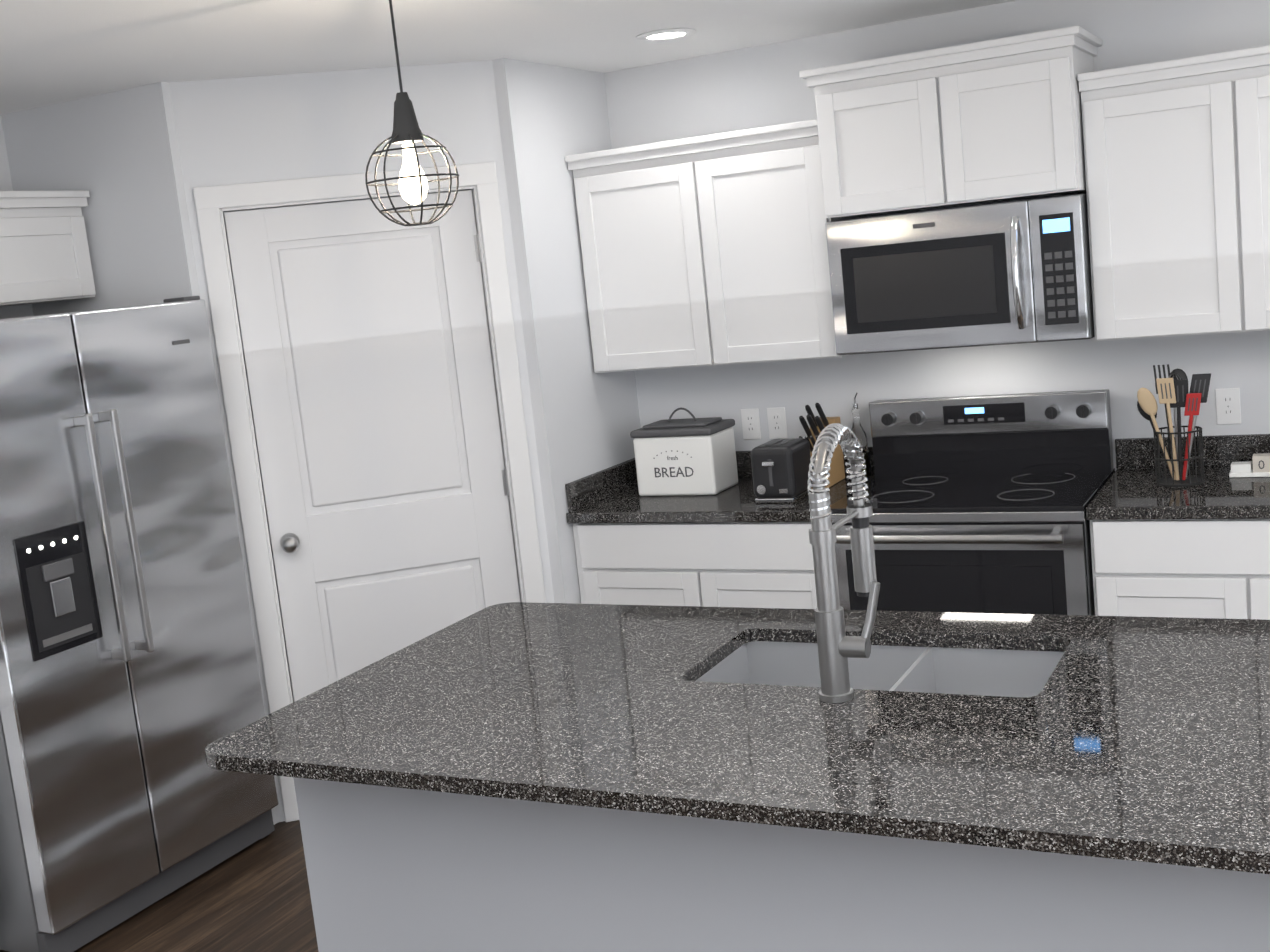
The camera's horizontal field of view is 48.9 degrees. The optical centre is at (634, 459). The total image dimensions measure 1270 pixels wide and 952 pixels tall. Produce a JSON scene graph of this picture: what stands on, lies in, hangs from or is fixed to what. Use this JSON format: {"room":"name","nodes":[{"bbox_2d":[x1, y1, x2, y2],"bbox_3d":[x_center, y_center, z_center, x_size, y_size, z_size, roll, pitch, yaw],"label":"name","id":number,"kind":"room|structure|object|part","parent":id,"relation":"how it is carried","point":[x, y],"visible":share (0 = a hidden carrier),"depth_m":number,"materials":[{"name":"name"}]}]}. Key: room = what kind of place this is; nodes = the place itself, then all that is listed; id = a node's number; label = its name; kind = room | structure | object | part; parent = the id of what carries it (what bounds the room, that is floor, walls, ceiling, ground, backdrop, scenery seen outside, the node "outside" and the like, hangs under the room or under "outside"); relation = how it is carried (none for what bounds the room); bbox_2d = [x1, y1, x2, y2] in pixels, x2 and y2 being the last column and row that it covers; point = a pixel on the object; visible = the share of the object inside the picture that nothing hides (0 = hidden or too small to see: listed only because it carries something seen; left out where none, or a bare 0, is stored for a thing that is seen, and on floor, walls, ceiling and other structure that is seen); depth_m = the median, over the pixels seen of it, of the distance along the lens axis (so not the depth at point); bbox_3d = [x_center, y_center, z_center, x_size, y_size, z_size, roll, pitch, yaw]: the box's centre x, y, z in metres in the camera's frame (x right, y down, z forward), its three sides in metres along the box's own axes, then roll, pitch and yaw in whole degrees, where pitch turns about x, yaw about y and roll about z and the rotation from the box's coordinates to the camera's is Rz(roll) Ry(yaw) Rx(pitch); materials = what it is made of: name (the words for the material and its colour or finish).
{"room":"kitchen","nodes":[
{"label":"kitchen","id":0,"kind":"room"},
{"bbox_2d":[0,115,293,697],"bbox_3d":[-3.140,0.463,2.834,0.120,2.470,7.590,-2,9,27],"label":"wall","id":1,"kind":"structure","parent":0,"point":[6,312],"depth_m":4.74,"materials":[{"name":"white paint"}]},
{"bbox_2d":[0,194,95,306],"bbox_3d":[-2.077,-0.649,4.444,0.347,0.323,0.568,-2,9,27],"label":"upper cabinet","id":2,"kind":"object","parent":1,"relation":"attached to","point":[44,253],"depth_m":4.45,"materials":[{"name":"white wood"}]},
{"bbox_2d":[0,820,318,951],"bbox_3d":[1.046,1.604,0.932,9.240,0.100,7.840,-2,9,27],"label":"floor","id":3,"kind":"structure","parent":0,"point":[255,897],"depth_m":4.11,"materials":[{"name":"brown wood"}]},
{"bbox_2d":[0,296,278,951],"bbox_3d":[-1.797,0.454,4.288,0.858,1.796,0.924,-2,9,27],"label":"refrigerator","id":4,"kind":"object","parent":3,"relation":"on","point":[130,686],"visible":1,"depth_m":4.03,"materials":[{"name":"silver metal"}]},
{"bbox_2d":[565,447,874,608],"bbox_3d":[0.365,0.519,5.024,0.952,1.015,0.645,-2,9,27],"label":"base cabinet","id":5,"kind":"object","parent":3,"relation":"on","point":[755,564],"depth_m":4.76,"materials":[{"name":"white wood"}]},
{"bbox_2d":[630,407,737,495],"bbox_3d":[0.182,-0.040,5.082,0.322,0.306,0.232,-2,9,27],"label":"bread box","id":6,"kind":"object","parent":5,"relation":"on","point":[687,456],"visible":1,"depth_m":5.00,"materials":[{"name":"white metal"}]},
{"bbox_3d":[0.320,0.088,4.962,0.952,0.138,0.645,-2,9,27],"label":"back left cabinet top","id":7,"kind":"part","parent":5,"relation":"part of","materials":[{"name":"black stone"}]},
{"bbox_2d":[751,438,812,502],"bbox_3d":[0.495,0.035,4.736,0.150,0.192,0.232,-2,9,27],"label":"toaster","id":8,"kind":"object","parent":5,"relation":"on","point":[780,469],"visible":0.94,"depth_m":4.66,"materials":[{"name":"black plastic"}]},
{"bbox_2d":[799,403,844,487],"bbox_3d":[0.650,-0.060,4.910,0.090,0.298,0.225,-2,9,27],"label":"knife block","id":9,"kind":"object","parent":5,"relation":"on","point":[818,425],"visible":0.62,"depth_m":4.88,"materials":[{"name":"brown wood"}]},
{"bbox_2d":[851,392,869,477],"bbox_3d":[0.794,-0.089,4.977,0.066,0.307,0.066,-2,9,27],"label":"oil bottle","id":10,"kind":"object","parent":5,"relation":"on","point":[857,429],"visible":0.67,"depth_m":4.96,"materials":[{"name":"clear glass"}]},
{"bbox_2d":[293,777,1269,951],"bbox_3d":[0.455,0.897,2.800,2.188,0.884,0.785,-2,9,27],"label":"kitchen island","id":11,"kind":"object","parent":3,"relation":"on","point":[392,869],"visible":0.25,"depth_m":2.52,"materials":[{"name":"grey paint"}]},
{"bbox_2d":[205,602,1269,873],"bbox_3d":[0.401,0.455,2.678,2.275,0.030,1.115,-2,9,27],"label":"island countertop","id":12,"kind":"structure","parent":11,"relation":"on","point":[1131,738],"depth_m":2.50,"materials":[{"name":"stone"}]},
{"bbox_2d":[808,423,879,702],"bbox_3d":[0.431,0.179,2.677,0.131,0.505,0.284,-2,9,27],"label":"faucet","id":13,"kind":"object","parent":12,"relation":"on","point":[837,647],"visible":1,"depth_m":2.60,"materials":[{"name":"silver metal"}]},
{"bbox_2d":[696,641,1063,696],"bbox_3d":[0.504,0.545,2.868,0.744,0.220,0.404,-2,9,27],"label":"sink","id":14,"kind":"object","parent":12,"relation":"in","point":[1004,673],"depth_m":3.00,"materials":[{"name":"silver metal"}]},
{"bbox_2d":[831,389,1114,615],"bbox_3d":[1.115,0.419,4.560,0.802,1.190,0.699,-2,9,27],"label":"range","id":15,"kind":"object","parent":3,"relation":"on","point":[980,503],"visible":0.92,"depth_m":4.41,"materials":[{"name":"silver metal"}]},
{"bbox_2d":[1090,519,1269,619],"bbox_3d":[1.928,0.540,4.241,0.915,0.876,0.626,-2,9,27],"label":"base cabinet","id":16,"kind":"object","parent":3,"relation":"on","point":[1199,568],"visible":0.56,"depth_m":4.01,"materials":[{"name":"white wood"}]},
{"bbox_2d":[1086,434,1269,519],"bbox_3d":[2.273,0.029,3.955,1.825,0.138,0.645,-2,9,27],"label":"countertop","id":17,"kind":"structure","parent":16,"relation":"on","point":[1131,489],"depth_m":4.21,"materials":[{"name":"stone"}]},
{"bbox_2d":[1137,364,1210,486],"bbox_3d":[1.656,-0.110,4.282,0.215,0.366,0.142,-2,9,27],"label":"utensil holder","id":18,"kind":"object","parent":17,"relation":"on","point":[1174,393],"visible":1,"depth_m":4.26,"materials":[{"name":"black metal"}]},
{"bbox_2d":[1229,453,1269,477],"bbox_3d":[1.918,0.016,4.287,0.170,0.064,0.060,-2,9,27],"label":"calendar","id":19,"kind":"object","parent":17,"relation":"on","point":[1260,462],"visible":1,"depth_m":4.27,"materials":[{"name":"white wood"}]},
{"bbox_2d":[1,58,640,824],"bbox_3d":[-1.005,-0.096,5.163,1.570,2.470,1.420,-2,9,27],"label":"wall","id":20,"kind":"structure","parent":0,"point":[139,162],"depth_m":4.64,"materials":[{"name":"white paint"}]},
{"bbox_2d":[193,162,545,821],"bbox_3d":[-0.844,0.112,4.774,0.977,2.138,0.129,-8,8,-13],"label":"door frame","id":21,"kind":"structure","parent":20,"relation":"attached to","point":[213,204],"depth_m":4.65,"materials":[{"name":"white wood"}]},
{"bbox_2d":[224,190,519,701],"bbox_3d":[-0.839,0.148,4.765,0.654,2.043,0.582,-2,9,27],"label":"pantry door","id":22,"kind":"structure","parent":20,"relation":"in","point":[366,343],"depth_m":4.73,"materials":[{"name":"white wood"}]},
{"bbox_2d":[0,0,1015,114],"bbox_3d":[0.781,-0.926,0.567,9.240,0.100,7.840,-2,9,27],"label":"ceiling","id":23,"kind":"structure","parent":0,"point":[55,51],"depth_m":4.05,"materials":[{"name":"white paint"}]},
{"bbox_2d":[365,0,458,225],"bbox_3d":[-0.529,-0.823,3.172,0.215,0.573,0.215,-2,9,27],"label":"pendant light","id":24,"kind":"object","parent":23,"relation":"hanging from","point":[406,129],"depth_m":3.17,"materials":[{"name":"black metal"}]},
{"bbox_3d":[-0.511,-0.653,3.196,0.066,0.137,0.065,-2,9,27],"label":"pendant light bulb","id":25,"kind":"part","parent":24,"relation":"part of","materials":[{"name":"white glass"}]},
{"bbox_2d":[636,28,695,40],"bbox_3d":[0.100,-1.362,4.475,0.196,0.008,0.196,-2,9,27],"label":"recessed light","id":26,"kind":"object","parent":23,"relation":"in","point":[666,34],"visible":0.98,"depth_m":4.45,"materials":[{"name":"white plastic"}]},
{"bbox_2d":[604,0,1269,470],"bbox_3d":[2.640,-0.330,4.136,9.240,2.470,0.120,-2,9,27],"label":"wall","id":27,"kind":"structure","parent":0,"point":[744,88],"depth_m":4.81,"materials":[{"name":"white paint"}]},
{"bbox_2d":[565,119,860,372],"bbox_3d":[0.295,-0.741,4.964,0.948,0.783,0.377,-2,9,27],"label":"upper cabinet","id":28,"kind":"object","parent":27,"relation":"attached to","point":[707,250],"visible":0.85,"depth_m":4.81,"materials":[{"name":"white wood"}]},
{"bbox_2d":[741,408,760,439],"bbox_3d":[0.433,-0.134,5.226,0.072,0.116,0.009,-2,9,27],"label":"electrical outlet","id":29,"kind":"object","parent":27,"relation":"attached to","point":[750,423],"visible":1,"depth_m":5.22,"materials":[{"name":"white plastic"}]},
{"bbox_2d":[767,407,787,438],"bbox_3d":[0.527,-0.137,5.178,0.072,0.116,0.009,-2,9,27],"label":"electrical outlet","id":30,"kind":"object","parent":27,"relation":"attached to","point":[777,426],"visible":1,"depth_m":5.17,"materials":[{"name":"white plastic"}]},
{"bbox_2d":[799,26,1102,217],"bbox_3d":[1.030,-1.060,4.486,0.865,0.470,0.447,-2,9,27],"label":"upper cabinet","id":31,"kind":"object","parent":27,"relation":"attached to","point":[999,119],"visible":1,"depth_m":4.30,"materials":[{"name":"white wood"}]},
{"bbox_2d":[825,194,1094,354],"bbox_3d":[1.075,-0.599,4.544,0.805,0.438,0.464,-2,9,27],"label":"microwave","id":32,"kind":"object","parent":31,"relation":"attached to","point":[1017,272],"visible":1,"depth_m":4.38,"materials":[{"name":"silver metal"}]},
{"bbox_2d":[1077,49,1269,340],"bbox_3d":[1.663,-0.784,4.275,0.485,0.781,0.347,-2,9,27],"label":"upper cabinet","id":33,"kind":"object","parent":27,"relation":"attached to","point":[1177,161],"depth_m":4.12,"materials":[{"name":"white wood"}]},
{"bbox_2d":[1215,388,1240,424],"bbox_3d":[1.900,-0.172,4.471,0.072,0.116,0.009,-2,9,27],"label":"electrical outlet","id":34,"kind":"object","parent":27,"relation":"attached to","point":[1228,408],"visible":1,"depth_m":4.47,"materials":[{"name":"white plastic"}]},
{"bbox_2d":[1261,49,1269,296],"bbox_3d":[2.029,-0.795,4.086,0.591,0.781,0.347,-2,9,27],"label":"upper cabinet","id":35,"kind":"object","parent":27,"relation":"attached to","point":[1265,53],"depth_m":3.98,"materials":[{"name":"white wood"}]}
]}

